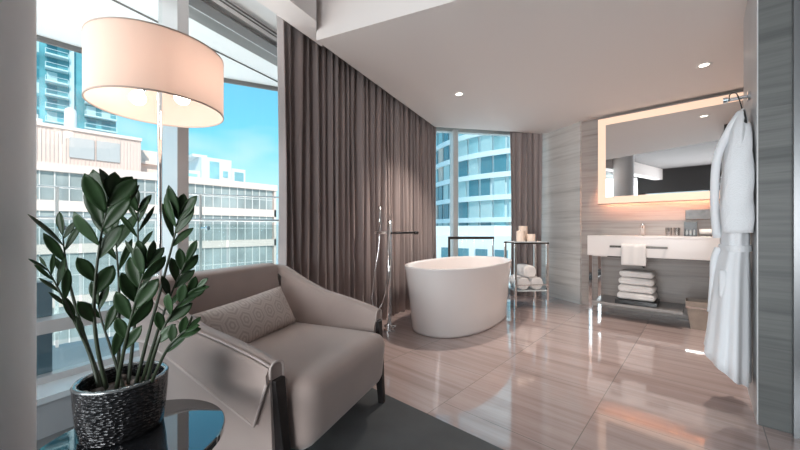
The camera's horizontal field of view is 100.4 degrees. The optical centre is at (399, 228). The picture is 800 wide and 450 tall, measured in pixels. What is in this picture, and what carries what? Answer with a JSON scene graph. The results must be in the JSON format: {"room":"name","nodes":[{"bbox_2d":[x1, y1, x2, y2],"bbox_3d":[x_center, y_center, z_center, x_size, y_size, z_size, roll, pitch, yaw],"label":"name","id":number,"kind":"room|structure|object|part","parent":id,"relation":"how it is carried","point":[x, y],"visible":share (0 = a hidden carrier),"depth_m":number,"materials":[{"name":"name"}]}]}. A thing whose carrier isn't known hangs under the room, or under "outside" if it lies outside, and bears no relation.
{"room":"hotel room","nodes":[
{"label":"hotel room","id":0,"kind":"room"},
{"bbox_2d":[0,0,36,449],"bbox_3d":[-1.239,-0.410,0.838,0.440,2.820,0.440,0,0,42],"label":"wall column","id":1,"kind":"structure","parent":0,"point":[18,18],"depth_m":0.90,"materials":[{"name":"white paint"}]},
{"bbox_2d":[37,395,73,439],"bbox_3d":[-1.743,0.975,1.775,0.240,0.290,6.869,0,0,27],"label":"wall","id":2,"kind":"structure","parent":0,"point":[55,416],"depth_m":1.62,"materials":[{"name":"grey paint"}]},
{"bbox_2d":[37,356,139,405],"bbox_3d":[-1.741,0.815,1.774,0.265,0.030,6.869,0,0,27],"label":"sill","id":3,"kind":"structure","parent":2,"relation":"on","point":[60,388],"depth_m":1.68,"materials":[{"name":"grey"}]},
{"bbox_2d":[37,0,276,385],"bbox_3d":[-1.841,-0.500,1.825,0.220,2.600,6.869,0,0,27],"label":"window","id":4,"kind":"structure","parent":2,"relation":"in","point":[62,321],"depth_m":1.79,"materials":[{"name":"grey metal"}]},
{"bbox_2d":[158,0,188,274],"bbox_3d":[-1.540,-0.495,2.265,0.220,2.590,0.073,0,0,27],"label":"trim","id":5,"kind":"structure","parent":2,"relation":"attached to","point":[174,14],"depth_m":2.22,"materials":[{"name":"silver metal"}]},
{"bbox_2d":[189,0,276,55],"bbox_3d":[-1.242,-0.430,2.917,0.140,2.460,1.432,0,0,27],"label":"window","id":6,"kind":"structure","parent":2,"relation":"in","point":[203,6],"depth_m":2.67,"materials":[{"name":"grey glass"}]},
{"bbox_2d":[52,336,138,370],"bbox_3d":[-2.924,1.185,1.900,1.698,0.330,6.018,0,0,27],"label":"floor","id":7,"kind":"structure","parent":0,"point":[72,353],"depth_m":2.75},
{"bbox_2d":[37,185,278,347],"bbox_3d":[-3.009,0.326,2.290,0.772,1.389,5.715,0,0,44],"label":"balcony balustrade","id":8,"kind":"object","parent":7,"relation":"on","point":[200,220],"visible":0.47,"depth_m":3.43,"materials":[{"name":"silver metal"}]},
{"bbox_3d":[-2.956,0.330,2.873,0.022,1.380,0.022,0,0,42],"label":"post","id":9,"kind":"part","parent":8,"relation":"part of","materials":[{"name":"silver metal"}]},
{"bbox_3d":[-3.011,-0.360,2.291,0.753,0.018,5.710,0,0,44],"label":"rail","id":10,"kind":"part","parent":8,"relation":"part of","materials":[{"name":"silver metal"}]},
{"bbox_3d":[-3.011,-0.093,2.291,0.767,0.032,5.715,0,0,44],"label":"rail","id":11,"kind":"part","parent":8,"relation":"part of","materials":[{"name":"silver metal"}]},
{"bbox_3d":[-2.086,0.330,3.486,0.022,1.380,0.022,0,0,42],"label":"post","id":12,"kind":"part","parent":8,"relation":"part of","materials":[{"name":"silver metal"}]},
{"bbox_2d":[37,0,277,86],"bbox_3d":[-2.924,-1.795,1.900,1.698,0.310,6.018,0,0,27],"label":"ceiling","id":13,"kind":"structure","parent":0,"point":[59,20],"depth_m":2.75,"materials":[{"name":"white paint"}]},
{"bbox_2d":[37,0,277,90],"bbox_3d":[-2.895,-1.618,2.008,1.475,0.042,5.747,0,0,31],"label":"trim","id":14,"kind":"structure","parent":13,"relation":"attached to","point":[42,39],"depth_m":3.01,"materials":[{"name":"grey metal"}]},
{"bbox_2d":[230,0,276,31],"bbox_3d":[-1.080,-1.805,2.359,1.832,0.030,8.606,0,0,38],"label":"ceiling","id":15,"kind":"structure","parent":0,"point":[256,9],"depth_m":2.74,"materials":[{"name":"white paint"}]},
{"bbox_2d":[276,15,435,318],"bbox_3d":[-0.211,-0.386,3.690,0.171,2.768,2.769,0,0,30],"label":"curtain","id":16,"kind":"object","parent":15,"relation":"hanging from","point":[348,148],"visible":0.77,"depth_m":3.17,"materials":[{"name":"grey fabric"}]},
{"bbox_2d":[510,132,541,295],"bbox_3d":[1.883,-0.386,4.998,0.491,2.767,0.110,0,0,1],"label":"curtain","id":17,"kind":"object","parent":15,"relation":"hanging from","point":[525,148],"visible":0.69,"depth_m":4.99,"materials":[{"name":"grey fabric"}]},
{"bbox_2d":[37,388,502,449],"bbox_3d":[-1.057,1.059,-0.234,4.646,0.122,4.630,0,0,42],"label":"rug","id":18,"kind":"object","parent":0,"point":[394,424],"depth_m":1.64,"materials":[{"name":"grey carpet"}]},
{"bbox_2d":[39,399,224,449],"bbox_3d":[-0.695,0.773,0.870,0.424,0.447,0.424,0,0,42],"label":"side table","id":19,"kind":"object","parent":18,"relation":"on","point":[186,424],"visible":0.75,"depth_m":0.90,"materials":[{"name":"black glass"}]},
{"bbox_2d":[28,169,209,447],"bbox_3d":[-0.737,0.199,0.913,0.502,0.700,0.219,0,0,11],"label":"potted plant","id":20,"kind":"object","parent":19,"relation":"on","point":[120,403],"visible":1,"depth_m":0.86,"materials":[{"name":"green plant"}]},
{"bbox_3d":[-0.862,0.274,0.893,0.117,0.347,0.032,0,0,-19],"label":"stem","id":21,"kind":"part","parent":20,"relation":"part of","materials":[{"name":"green plant"}]},
{"bbox_3d":[-0.876,0.234,0.935,0.150,0.429,0.026,0,0,13],"label":"stem","id":22,"kind":"part","parent":20,"relation":"part of","materials":[{"name":"green plant"}]},
{"bbox_3d":[-0.779,0.181,0.872,0.063,0.532,0.039,0,0,42],"label":"stem","id":23,"kind":"part","parent":20,"relation":"part of","materials":[{"name":"green plant"}]},
{"bbox_3d":[-0.813,0.335,0.946,0.142,0.229,0.018,0,0,27],"label":"stem","id":24,"kind":"part","parent":20,"relation":"part of","materials":[{"name":"green plant"}]},
{"bbox_3d":[-0.815,0.234,0.964,0.015,0.431,0.115,0,0,-42],"label":"stem","id":25,"kind":"part","parent":20,"relation":"part of","materials":[{"name":"green plant"}]},
{"bbox_3d":[-0.766,0.478,0.922,0.207,0.143,0.207,0,0,42],"label":"pot","id":26,"kind":"part","parent":20,"relation":"part of","materials":[{"name":"black ceramic"}]},
{"bbox_3d":[-0.704,0.265,0.858,0.138,0.365,0.023,0,0,23],"label":"stem","id":27,"kind":"part","parent":20,"relation":"part of","materials":[{"name":"green plant"}]},
{"bbox_3d":[-0.780,0.194,0.969,0.019,0.508,0.087,0,0,-22],"label":"stem","id":28,"kind":"part","parent":20,"relation":"part of","materials":[{"name":"green plant"}]},
{"bbox_3d":[-0.680,0.200,0.930,0.135,0.494,0.011,0,0,3],"label":"stem","id":29,"kind":"part","parent":20,"relation":"part of","materials":[{"name":"green plant"}]},
{"bbox_3d":[-0.659,0.269,0.923,0.152,0.360,0.078,0,0,42],"label":"stem","id":30,"kind":"part","parent":20,"relation":"part of","materials":[{"name":"green plant"}]},
{"bbox_3d":[-0.629,0.301,0.878,0.204,0.295,0.048,0,0,23],"label":"stem","id":31,"kind":"part","parent":20,"relation":"part of","materials":[{"name":"green plant"}]},
{"bbox_3d":[-0.625,0.349,0.876,0.195,0.201,0.033,0,0,31],"label":"stem","id":32,"kind":"part","parent":20,"relation":"part of","materials":[{"name":"green plant"}]},
{"bbox_2d":[82,17,223,275],"bbox_3d":[-1.236,0.018,1.716,0.583,1.957,0.583,0,0,42],"label":"floor lamp","id":33,"kind":"object","parent":18,"relation":"on","point":[134,69],"visible":0.94,"depth_m":1.54,"materials":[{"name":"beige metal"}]},
{"bbox_3d":[-1.351,-0.675,1.717,0.072,0.072,0.072,0,0,42],"label":"bulb","id":34,"kind":"part","parent":33,"relation":"part of","materials":[{"name":"white glass"}]},
{"bbox_2d":[136,89,146,93],"bbox_3d":[-1.296,-0.740,1.717,0.120,0.102,0.036,0,0,0],"label":"socket","id":35,"kind":"object","parent":33,"relation":"attached to","point":[138,91],"depth_m":1.70,"materials":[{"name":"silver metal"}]},
{"bbox_3d":[-1.236,-0.758,1.716,0.580,0.293,0.580,0,0,42],"label":"lamp shade","id":36,"kind":"part","parent":33,"relation":"part of","materials":[{"name":"beige fabric"}]},
{"bbox_3d":[-1.121,-0.675,1.716,0.072,0.072,0.072,0,0,42],"label":"bulb","id":37,"kind":"part","parent":33,"relation":"part of","materials":[{"name":"white"}]},
{"bbox_2d":[130,263,384,449],"bbox_3d":[-0.628,0.612,1.718,0.934,0.777,0.948,0,0,22],"label":"armchair","id":38,"kind":"object","parent":18,"relation":"on","point":[284,388],"visible":0.75,"depth_m":1.37,"materials":[{"name":"beige fabric"}]},
{"bbox_2d":[192,286,296,342],"bbox_3d":[-0.782,0.472,1.741,0.161,0.249,0.622,0,0,20],"label":"lumbar cushion","id":39,"kind":"object","parent":38,"relation":"on","point":[249,319],"visible":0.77,"depth_m":1.69,"materials":[{"name":"grey fabric"}]},
{"bbox_3d":[-0.434,0.767,1.202,0.092,0.465,0.064,0,0,22],"label":"leg","id":40,"kind":"part","parent":38,"relation":"part of","materials":[{"name":"brown wood"}]},
{"bbox_3d":[-0.548,0.709,1.686,0.763,0.302,0.700,0,0,22],"label":"seat","id":41,"kind":"part","parent":38,"relation":"part of","materials":[{"name":"beige fabric"}]},
{"bbox_3d":[-0.127,0.767,1.949,0.092,0.465,0.064,0,0,22],"label":"leg","id":42,"kind":"part","parent":38,"relation":"part of","materials":[{"name":"brown wood"}]},
{"bbox_2d":[316,0,746,133],"bbox_3d":[1.836,-1.625,2.819,4.486,0.390,3.760,0,0,42],"label":"ceiling","id":43,"kind":"structure","parent":0,"point":[525,66],"depth_m":2.70,"materials":[{"name":"white paint"}]},
{"bbox_2d":[454,92,463,95],"bbox_3d":[0.626,-1.427,3.530,0.112,0.006,0.112,0,0,42],"label":"recessed light","id":44,"kind":"object","parent":43,"relation":"in","point":[458,93],"visible":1,"depth_m":3.53,"materials":[{"name":"white paint"}]},
{"bbox_2d":[696,62,712,67],"bbox_3d":[2.651,-1.427,2.906,0.112,0.006,0.112,0,0,42],"label":"recessed light","id":45,"kind":"object","parent":43,"relation":"in","point":[706,64],"visible":1,"depth_m":2.90,"materials":[{"name":"white paint"}]},
{"bbox_2d":[541,121,580,303],"bbox_3d":[2.319,-0.410,4.902,0.150,2.820,0.954,0,0,-17],"label":"wall","id":46,"kind":"structure","parent":0,"point":[561,148],"depth_m":4.73,"materials":[{"name":"stone"}]},
{"bbox_2d":[436,127,509,292],"bbox_3d":[0.917,-0.265,5.085,2.428,2.530,0.150,0,0,-11],"label":"window","id":47,"kind":"structure","parent":46,"relation":"in","point":[438,129],"depth_m":5.03,"materials":[{"name":"grey metal"}]},
{"bbox_2d":[372,293,799,449],"bbox_3d":[1.623,1.060,3.115,5.200,0.120,3.930,0,0,42],"label":"floor","id":48,"kind":"structure","parent":0,"point":[561,376],"depth_m":2.13,"materials":[{"name":"tile"}]},
{"bbox_2d":[371,206,418,332],"bbox_3d":[-0.050,0.388,3.248,0.459,1.225,0.139,0,0,8],"label":"tub filler","id":49,"kind":"object","parent":48,"relation":"on","point":[389,327],"visible":0.9,"depth_m":3.25,"materials":[{"name":"silver metal"}]},
{"bbox_3d":[0.037,0.038,3.267,0.290,0.032,0.033,0,0,-1],"label":"spout","id":50,"kind":"part","parent":49,"relation":"part of","materials":[{"name":"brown metal"}]},
{"bbox_2d":[405,256,511,337],"bbox_3d":[0.690,0.676,3.682,0.880,0.642,1.680,0,0,37],"label":"bathtub","id":51,"kind":"object","parent":48,"relation":"on","point":[457,296],"visible":1,"depth_m":3.10,"materials":[{"name":"white ceramic"}]},
{"bbox_2d":[448,237,493,256],"bbox_3d":[1.001,0.553,4.704,0.648,0.893,0.220,0,0,-1],"label":"towel stand","id":52,"kind":"object","parent":48,"relation":"on","point":[449,238],"visible":0.43,"depth_m":4.69,"materials":[{"name":"brown metal"}]},
{"bbox_3d":[0.692,0.570,4.700,0.028,0.860,0.220,0,0,-1],"label":"leg","id":53,"kind":"part","parent":52,"relation":"part of","materials":[{"name":"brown metal"}]},
{"bbox_3d":[1.311,0.570,4.707,0.028,0.860,0.220,0,0,-1],"label":"leg","id":54,"kind":"part","parent":52,"relation":"part of","materials":[{"name":"silver metal"}]},
{"bbox_2d":[504,241,548,309],"bbox_3d":[1.618,0.578,4.297,0.438,0.845,0.348,0,0,-5],"label":"table","id":55,"kind":"object","parent":48,"relation":"on","point":[514,288],"visible":0.84,"depth_m":4.14,"materials":[{"name":"silver metal"}]},
{"bbox_3d":[1.401,0.593,4.440,0.028,0.815,0.028,0,0,-5],"label":"leg","id":56,"kind":"part","parent":55,"relation":"part of","materials":[{"name":"silver metal"}]},
{"bbox_3d":[1.427,0.593,4.121,0.028,0.815,0.028,0,0,-5],"label":"leg","id":57,"kind":"part","parent":55,"relation":"part of","materials":[{"name":"silver metal"}]},
{"bbox_2d":[509,274,529,289],"bbox_3d":[1.529,0.678,4.279,0.162,0.162,0.280,0,0,-5],"label":"rolled towel","id":58,"kind":"object","parent":55,"relation":"on","point":[520,281],"visible":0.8,"depth_m":4.15,"materials":[{"name":"white fabric"}]},
{"bbox_2d":[517,263,535,277],"bbox_3d":[1.614,0.535,4.286,0.162,0.162,0.280,0,0,-5],"label":"rolled towel","id":59,"kind":"object","parent":58,"relation":"on","point":[524,270],"visible":0.96,"depth_m":4.16,"materials":[{"name":"white fabric"}]},
{"bbox_2d":[516,231,524,240],"bbox_3d":[1.545,0.083,4.271,0.104,0.142,0.104,0,0,42],"label":"pillar candle","id":60,"kind":"object","parent":55,"relation":"on","point":[520,235],"visible":0.94,"depth_m":4.23,"materials":[{"name":"beige wax"}]},
{"bbox_2d":[519,226,527,240],"bbox_3d":[1.613,0.051,4.366,0.112,0.207,0.112,0,0,42],"label":"pillar candle","id":61,"kind":"object","parent":55,"relation":"on","point":[521,228],"visible":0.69,"depth_m":4.32,"materials":[{"name":"beige wax"}]},
{"bbox_2d":[508,286,545,291],"bbox_3d":[1.618,0.767,4.297,0.410,0.015,0.320,0,0,-5],"label":"shelf","id":62,"kind":"object","parent":55,"relation":"attached to","point":[509,287],"depth_m":4.19,"materials":[{"name":"silver glass"}]},
{"bbox_2d":[527,234,534,240],"bbox_3d":[1.681,0.103,4.272,0.104,0.102,0.104,0,0,42],"label":"pillar candle","id":63,"kind":"object","parent":55,"relation":"on","point":[530,237],"visible":0.93,"depth_m":4.23,"materials":[{"name":"beige wax"}]},
{"bbox_3d":[1.631,0.176,4.137,0.438,0.018,0.028,0,0,-5],"label":"rail","id":64,"kind":"part","parent":55,"relation":"part of","materials":[{"name":"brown metal"}]},
{"bbox_3d":[1.632,0.646,4.129,0.410,0.108,0.008,0,0,-5],"label":"guard rail","id":65,"kind":"part","parent":55,"relation":"part of","materials":[{"name":"silver metal"}]},
{"bbox_3d":[1.810,0.593,4.473,0.028,0.815,0.028,0,0,-5],"label":"leg","id":66,"kind":"part","parent":55,"relation":"part of","materials":[{"name":"silver metal"}]},
{"bbox_2d":[528,276,542,289],"bbox_3d":[1.701,0.678,4.293,0.162,0.162,0.280,0,0,-5],"label":"rolled towel","id":67,"kind":"object","parent":55,"relation":"on","point":[535,280],"visible":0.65,"depth_m":4.16,"materials":[{"name":"white fabric"}]},
{"bbox_3d":[1.835,0.593,4.154,0.028,0.815,0.028,0,0,-5],"label":"leg","id":68,"kind":"part","parent":55,"relation":"part of","materials":[{"name":"silver metal"}]},
{"bbox_2d":[587,235,719,315],"bbox_3d":[2.986,0.537,3.459,1.750,0.925,0.585,0,0,42],"label":"vanity unit","id":69,"kind":"object","parent":48,"relation":"on","point":[684,248],"visible":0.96,"depth_m":3.49,"materials":[{"name":"white"}]},
{"bbox_3d":[2.215,0.650,3.868,0.040,0.700,0.040,0,0,42],"label":"leg","id":70,"kind":"part","parent":69,"relation":"part of","materials":[{"name":"silver metal"}]},
{"bbox_3d":[2.518,0.650,4.200,0.040,0.700,0.040,0,0,42],"label":"leg","id":71,"kind":"part","parent":69,"relation":"part of","materials":[{"name":"silver metal"}]},
{"bbox_2d":[621,244,645,265],"bbox_3d":[2.477,0.273,3.536,0.217,0.225,0.056,0,0,42],"label":"hand towel","id":72,"kind":"object","parent":69,"relation":"hanging from","point":[631,254],"visible":1,"depth_m":3.51,"materials":[{"name":"white fabric"}]},
{"bbox_2d":[615,297,659,307],"bbox_3d":[2.647,0.801,3.717,0.370,0.046,0.340,0,0,42],"label":"tray","id":73,"kind":"object","parent":69,"relation":"on","point":[656,302],"visible":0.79,"depth_m":3.59,"materials":[{"name":"black paint"}]},
{"bbox_2d":[617,291,657,301],"bbox_3d":[2.646,0.736,3.718,0.349,0.081,0.313,0,0,42],"label":"folded towel","id":74,"kind":"object","parent":73,"relation":"on","point":[621,294],"visible":0.73,"depth_m":3.61,"materials":[{"name":"white fabric"}]},
{"bbox_2d":[618,284,656,293],"bbox_3d":[2.647,0.655,3.717,0.333,0.081,0.305,0,0,42],"label":"folded towel","id":75,"kind":"object","parent":74,"relation":"on","point":[622,287],"visible":0.82,"depth_m":3.61,"materials":[{"name":"white fabric"}]},
{"bbox_2d":[618,276,655,285],"bbox_3d":[2.646,0.574,3.718,0.323,0.081,0.294,0,0,42],"label":"folded towel","id":76,"kind":"object","parent":75,"relation":"on","point":[623,280],"visible":0.88,"depth_m":3.62,"materials":[{"name":"white fabric"}]},
{"bbox_2d":[619,269,655,278],"bbox_3d":[2.647,0.497,3.718,0.313,0.073,0.279,0,0,42],"label":"folded towel","id":77,"kind":"object","parent":76,"relation":"on","point":[636,273],"visible":1,"depth_m":3.64,"materials":[{"name":"white fabric"}]},
{"bbox_2d":[594,295,684,311],"bbox_3d":[2.672,0.838,3.749,0.795,0.025,0.478,0,0,42],"label":"shelf","id":78,"kind":"object","parent":69,"relation":"attached to","point":[601,299],"depth_m":3.60,"materials":[{"name":"grey paint"}]},
{"bbox_2d":[587,235,719,260],"bbox_3d":[3.001,0.188,3.475,1.750,0.225,0.540,0,0,42],"label":"countertop","id":79,"kind":"structure","parent":69,"relation":"on","point":[679,247],"depth_m":3.40,"materials":[{"name":"white stone"}]},
{"bbox_2d":[640,224,644,235],"bbox_3d":[2.751,0.020,3.788,0.052,0.157,0.147,0,0,42],"label":"faucet","id":80,"kind":"object","parent":79,"relation":"on","point":[642,227],"visible":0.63,"depth_m":3.81,"materials":[{"name":"silver metal"}]},
{"bbox_2d":[684,222,696,235],"bbox_3d":[3.070,0.001,3.521,0.104,0.148,0.080,0,0,42],"label":"box","id":81,"kind":"object","parent":79,"relation":"on","point":[687,225],"visible":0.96,"depth_m":3.51,"materials":[{"name":"black paint"}]},
{"bbox_3d":[3.028,0.306,3.357,1.550,0.011,0.398,0,0,42],"label":"shadow rail","id":82,"kind":"part","parent":69,"relation":"part of","materials":[{"name":"brown metal"}]},
{"bbox_3d":[3.165,0.070,3.407,0.175,0.009,0.160,0,0,42],"label":"tray","id":83,"kind":"object","parent":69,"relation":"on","visible":0},
{"bbox_2d":[699,229,711,234],"bbox_3d":[3.153,0.033,3.405,0.140,0.064,0.064,0,0,37],"label":"cloth","id":84,"kind":"object","parent":83,"relation":"on","point":[701,231],"visible":0.56,"depth_m":3.40,"materials":[{"name":"white fabric"}]},
{"bbox_2d":[685,298,707,330],"bbox_3d":[3.022,0.860,3.335,0.249,0.280,0.187,0,0,42],"label":"waste bin","id":85,"kind":"object","parent":48,"relation":"on","point":[697,312],"visible":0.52,"depth_m":3.30,"materials":[{"name":"brown wood"}]},
{"bbox_2d":[581,90,742,318],"bbox_3d":[3.531,-0.410,3.513,2.916,2.820,0.150,0,0,42],"label":"wall","id":86,"kind":"structure","parent":0,"point":[676,280],"depth_m":4.12,"materials":[{"name":"stone"}]},
{"bbox_2d":[600,220,711,235],"bbox_3d":[3.202,-0.013,3.685,1.735,0.175,0.040,0,0,42],"label":"trim","id":87,"kind":"structure","parent":86,"relation":"attached to","point":[652,227],"depth_m":3.90,"materials":[{"name":"stone"}]},
{"bbox_2d":[598,92,742,204],"bbox_3d":[3.135,-0.847,3.718,1.619,1.076,0.081,0,0,42],"label":"mirror","id":88,"kind":"object","parent":86,"relation":"attached to","point":[664,154],"visible":0.61,"depth_m":3.80,"materials":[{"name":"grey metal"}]},
{"bbox_3d":[3.120,-0.313,3.701,1.619,0.008,0.036,0,0,42],"label":"trim","id":89,"kind":"part","parent":88,"relation":"part of","materials":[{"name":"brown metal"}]},
{"bbox_2d":[685,209,710,219],"bbox_3d":[3.400,-0.153,3.394,0.750,0.103,0.118,0,0,42],"label":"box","id":90,"kind":"object","parent":86,"relation":"attached to","point":[704,214],"visible":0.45,"depth_m":3.54,"materials":[{"name":"white"}]},
{"bbox_2d":[758,0,791,433],"bbox_3d":[2.137,-0.410,1.955,0.113,2.820,0.790,0,0,42],"label":"wall partition","id":91,"kind":"structure","parent":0,"point":[774,16],"depth_m":1.66,"materials":[{"name":"wood"}]},
{"bbox_2d":[723,91,750,103],"bbox_3d":[1.999,-0.775,1.980,0.115,0.055,0.055,0,0,42],"label":"robe hook","id":92,"kind":"object","parent":91,"relation":"attached to","point":[748,96],"visible":1,"depth_m":1.96,"materials":[{"name":"silver metal"}]},
{"bbox_2d":[704,93,754,387],"bbox_3d":[1.898,0.019,1.935,0.204,1.654,0.556,0,0,42],"label":"bathrobe","id":93,"kind":"object","parent":92,"relation":"hanging from","point":[728,336],"visible":1,"depth_m":1.79,"materials":[{"name":"white fabric"}]},
{"bbox_2d":[743,0,757,423],"bbox_3d":[2.095,-0.410,1.997,0.005,2.820,0.785,0,0,42],"label":"trim","id":94,"kind":"structure","parent":91,"relation":"attached to","point":[750,23],"depth_m":1.82,"materials":[{"name":"stone"}]},
{"bbox_2d":[792,0,799,438],"bbox_3d":[1.942,-0.200,1.619,0.052,2.400,0.110,0,0,42],"label":"door frame","id":95,"kind":"structure","parent":91,"relation":"attached to","point":[795,3],"depth_m":1.59,"materials":[{"name":"silver metal"}]},
{"bbox_3d":[-0.052,-1.900,1.501,5.500,0.160,8.573,0,0,42],"label":"ceiling","id":96,"kind":"structure","parent":0,"visible":0},
{"bbox_2d":[257,0,321,45],"bbox_3d":[-1.742,-1.660,0.506,0.193,0.320,4.995,0,0,28],"label":"beam","id":97,"kind":"structure","parent":96,"relation":"attached to","point":[301,14],"depth_m":2.34,"materials":[{"name":"white paint"}]},
{"label":"outside","id":98,"kind":"structure","parent":0,"visible":0},
{"bbox_3d":[-78.044,21.500,111.795,254.000,1.000,380.000,0,0,42],"label":"floor","id":99,"kind":"structure","parent":98,"visible":0},
{"bbox_2d":[37,41,116,133],"bbox_3d":[-103.588,-35.000,72.292,29.500,112.000,61.200,0,0,42],"label":"glass tower","id":100,"kind":"structure","parent":99,"relation":"on","point":[59,70],"depth_m":78.92,"materials":[{"name":"teal glass"}]},
{"bbox_2d":[37,122,276,345],"bbox_3d":[-34.368,6.124,30.469,12.150,29.752,42.700,0,0,42],"label":"office building","id":101,"kind":"structure","parent":99,"relation":"on","point":[64,153],"depth_m":31.02,"materials":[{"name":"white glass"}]},
{"bbox_2d":[64,107,76,127],"bbox_3d":[-29.917,-9.875,30.267,0.840,2.250,0.840,0,0,42],"label":"tank","id":102,"kind":"object","parent":101,"relation":"on","point":[70,114],"visible":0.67,"depth_m":29.97,"materials":[{"name":"white"}]},
{"bbox_3d":[-27.832,-7.040,29.177,0.150,1.760,1.600,0,0,42],"label":"louvre panel","id":103,"kind":"part","parent":101,"relation":"part of","materials":[{"name":"grey"}]},
{"bbox_3d":[-26.652,-7.040,30.470,0.150,1.760,1.600,0,0,42],"label":"louvre panel","id":104,"kind":"part","parent":101,"relation":"part of","materials":[{"name":"grey"}]},
{"bbox_2d":[189,153,244,181],"bbox_3d":[-39.065,3.400,68.389,10.100,35.200,10.800,0,0,42],"label":"building","id":105,"kind":"structure","parent":99,"relation":"on","point":[202,166],"depth_m":64.77,"materials":[{"name":"white"}]},
{"bbox_2d":[436,133,510,225],"bbox_3d":[26.378,-6.875,65.272,40.900,55.750,40.900,0,0,42],"label":"glass building","id":106,"kind":"structure","parent":99,"relation":"on","point":[484,163],"depth_m":51.46,"materials":[{"name":"blue glass"}]},
{"bbox_2d":[436,226,510,284],"bbox_3d":[7.507,10.300,43.842,20.000,21.400,9.100,0,0,42],"label":"block","id":107,"kind":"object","parent":99,"relation":"on","point":[466,247],"visible":0.2,"depth_m":38.75,"materials":[{"name":"white"}]}
]}

